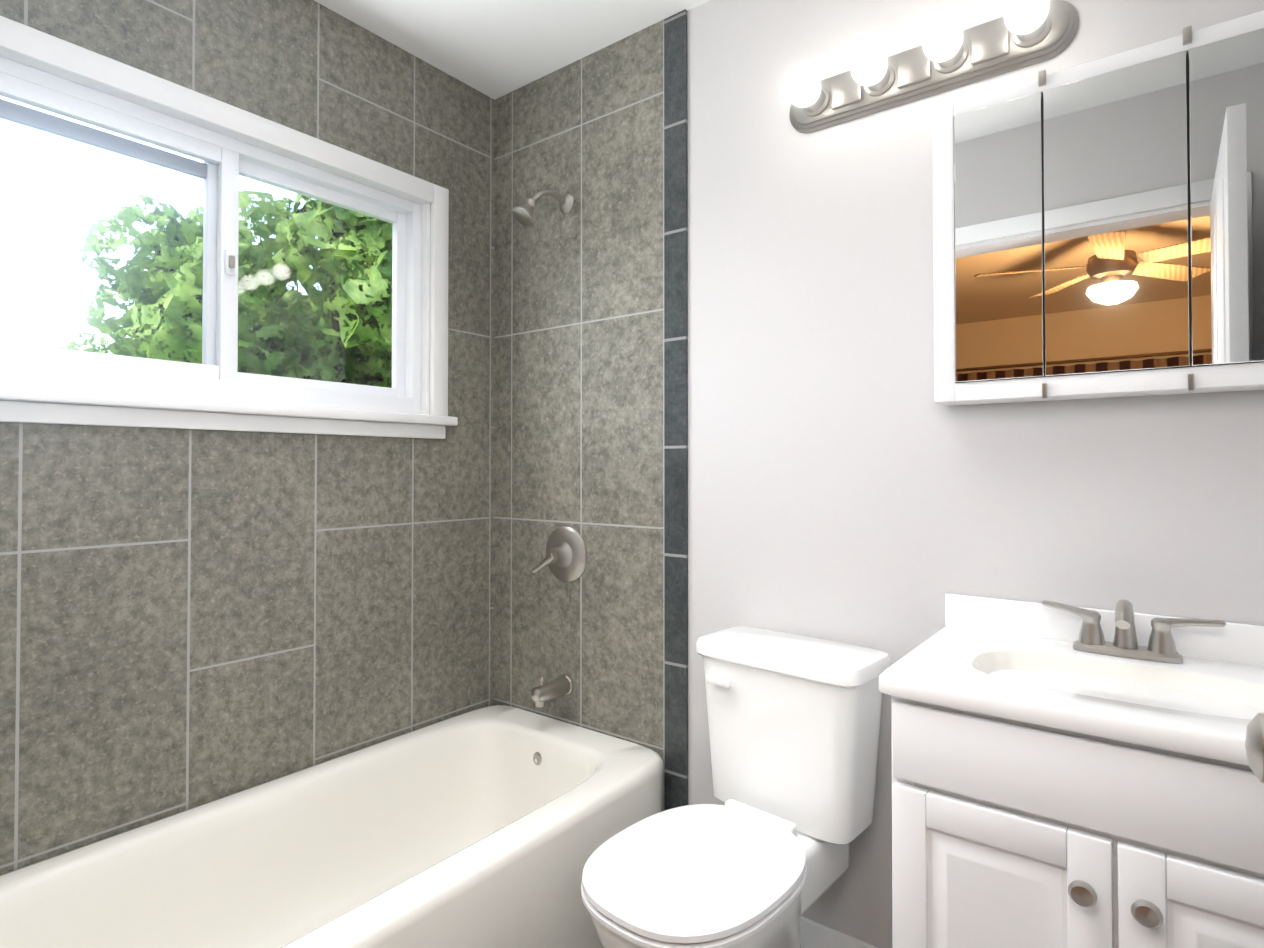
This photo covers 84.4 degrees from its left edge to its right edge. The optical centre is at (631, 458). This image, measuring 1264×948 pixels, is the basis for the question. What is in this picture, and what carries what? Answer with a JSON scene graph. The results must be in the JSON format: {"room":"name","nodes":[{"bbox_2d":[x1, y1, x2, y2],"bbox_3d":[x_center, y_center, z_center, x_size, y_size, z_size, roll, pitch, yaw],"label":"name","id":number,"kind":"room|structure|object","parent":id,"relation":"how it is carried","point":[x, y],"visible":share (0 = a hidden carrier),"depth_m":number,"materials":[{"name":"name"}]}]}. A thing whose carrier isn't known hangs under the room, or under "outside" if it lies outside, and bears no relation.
{"room":"bathroom","nodes":[
{"label":"bathroom","id":0,"kind":"room"},
{"bbox_2d":[0,0,494,874],"bbox_3d":[-1.009,-0.013,1.756,0.120,2.440,1.640,-1,-1,37],"label":"wall","id":1,"kind":"structure","parent":0,"point":[191,618],"depth_m":1.73,"materials":[{"name":"tile"}]},
{"bbox_2d":[0,16,457,438],"bbox_3d":[-1.009,-0.462,1.725,0.165,0.792,1.310,-1,-1,37],"label":"window","id":2,"kind":"structure","parent":1,"relation":"in","point":[227,144],"depth_m":1.71,"materials":[{"name":"plastic"}]},
{"bbox_2d":[314,0,709,99],"bbox_3d":[-0.083,-1.291,1.141,2.360,0.100,1.760,-1,-1,37],"label":"ceiling","id":3,"kind":"structure","parent":0,"point":[494,49],"depth_m":2.00,"materials":[{"name":"paint"}]},
{"bbox_2d":[664,9,687,810],"bbox_3d":[0.157,-0.010,1.966,0.072,2.440,0.130,-1,-1,37],"label":"tile trim","id":4,"kind":"structure","parent":0,"point":[675,416],"depth_m":1.91,"materials":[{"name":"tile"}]},
{"bbox_2d":[493,0,1263,947],"bbox_3d":[0.412,-0.013,1.771,2.360,2.440,0.130,-1,-1,37],"label":"wall","id":5,"kind":"structure","parent":0,"point":[851,482],"depth_m":1.73,"materials":[{"name":"paint"}]},
{"bbox_2d":[512,190,573,225],"bbox_3d":[-0.273,-0.757,2.103,0.068,0.133,0.203,-1,-1,44],"label":"shower head","id":6,"kind":"object","parent":5,"relation":"attached to","point":[523,214],"visible":1,"depth_m":2.07},
{"bbox_2d":[531,674,572,706],"bbox_3d":[-0.245,0.690,2.095,0.060,0.086,0.141,-1,-1,37],"label":"tub spout","id":7,"kind":"object","parent":5,"relation":"attached to","point":[542,693],"visible":1,"depth_m":2.07,"materials":[{"name":"silver metal"}]},
{"bbox_2d":[532,526,586,581],"bbox_3d":[-0.226,0.296,2.126,0.172,0.172,0.076,-1,-1,37],"label":"tub valve","id":8,"kind":"object","parent":5,"relation":"attached to","point":[565,560],"visible":1,"depth_m":2.12,"materials":[{"name":"silver metal"}]},
{"bbox_2d":[800,915,877,947],"bbox_3d":[0.683,1.153,1.470,1.343,0.100,0.014,-1,-1,37],"label":"baseboard","id":9,"kind":"structure","parent":5,"relation":"attached to","point":[814,934],"depth_m":1.64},
{"bbox_2d":[787,0,1078,132],"bbox_3d":[0.592,-0.852,1.490,0.604,0.116,0.135,-1,-1,37],"label":"sconce","id":10,"kind":"object","parent":5,"relation":"attached to","point":[948,54],"visible":1,"depth_m":1.48,"materials":[{"name":"silver metal"}]},
{"bbox_2d":[932,10,1263,405],"bbox_3d":[0.886,-0.417,1.269,0.615,0.611,0.113,-1,-1,37],"label":"upper cabinet","id":11,"kind":"object","parent":5,"relation":"attached to","point":[1098,228],"visible":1,"depth_m":1.24,"materials":[{"name":"white glass"}]},
{"bbox_2d":[1245,713,1263,782],"bbox_3d":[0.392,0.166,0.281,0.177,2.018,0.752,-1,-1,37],"label":"door knob","id":12,"kind":"object","parent":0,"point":[1254,743],"depth_m":0.56,"materials":[{"name":"silver metal"}]},
{"bbox_3d":[-0.083,1.248,1.107,2.360,0.100,1.760,-1,-1,37],"label":"floor","id":13,"kind":"structure","parent":0,"visible":0},
{"bbox_2d":[0,705,663,947],"bbox_3d":[-0.633,1.004,1.524,0.734,0.400,1.502,-1,-1,37],"label":"bathtub","id":14,"kind":"object","parent":13,"relation":"on","point":[495,826],"visible":0.94,"depth_m":1.62,"materials":[{"name":"ceramic"}]},
{"bbox_2d":[581,626,890,947],"bbox_3d":[0.200,0.812,1.409,0.408,0.781,0.680,-1,-1,42],"label":"toilet","id":15,"kind":"object","parent":13,"relation":"on","point":[759,858],"visible":0.96,"depth_m":1.43,"materials":[{"name":"ceramic"}]},
{"bbox_2d":[879,593,1263,947],"bbox_3d":[0.778,0.740,1.103,0.630,0.916,0.484,-1,-1,37],"label":"bathroom vanity","id":16,"kind":"object","parent":13,"relation":"on","point":[1052,787],"visible":1,"depth_m":1.01,"materials":[{"name":"white wood"}]},
{"bbox_2d":[1042,599,1225,662],"bbox_3d":[0.860,0.297,1.212,0.270,0.103,0.136,-1,-1,37],"label":"faucet","id":17,"kind":"object","parent":16,"relation":"on","point":[1161,647],"visible":1,"depth_m":1.22,"materials":[{"name":"silver metal"}]},
{"label":"outside","id":18,"kind":"structure","parent":0,"visible":0},
{"bbox_3d":[-36.263,4.588,29.683,89.870,0.200,120.000,-1,-1,37],"label":"ground","id":19,"kind":"structure","parent":18,"visible":0},
{"bbox_2d":[56,332,147,357],"bbox_3d":[-25.182,-0.788,35.836,9.744,10.753,11.344,-1,-1,37],"label":"tree","id":20,"kind":"object","parent":19,"relation":"on","point":[84,342],"depth_m":33.56,"materials":[{"name":"green plant"}]},
{"bbox_2d":[75,190,391,387],"bbox_3d":[-6.343,-0.877,14.725,7.936,10.354,8.462,-1,-1,37],"label":"tree","id":21,"kind":"object","parent":19,"relation":"on","point":[318,253],"depth_m":12.14,"materials":[{"name":"green plant"}]}
]}

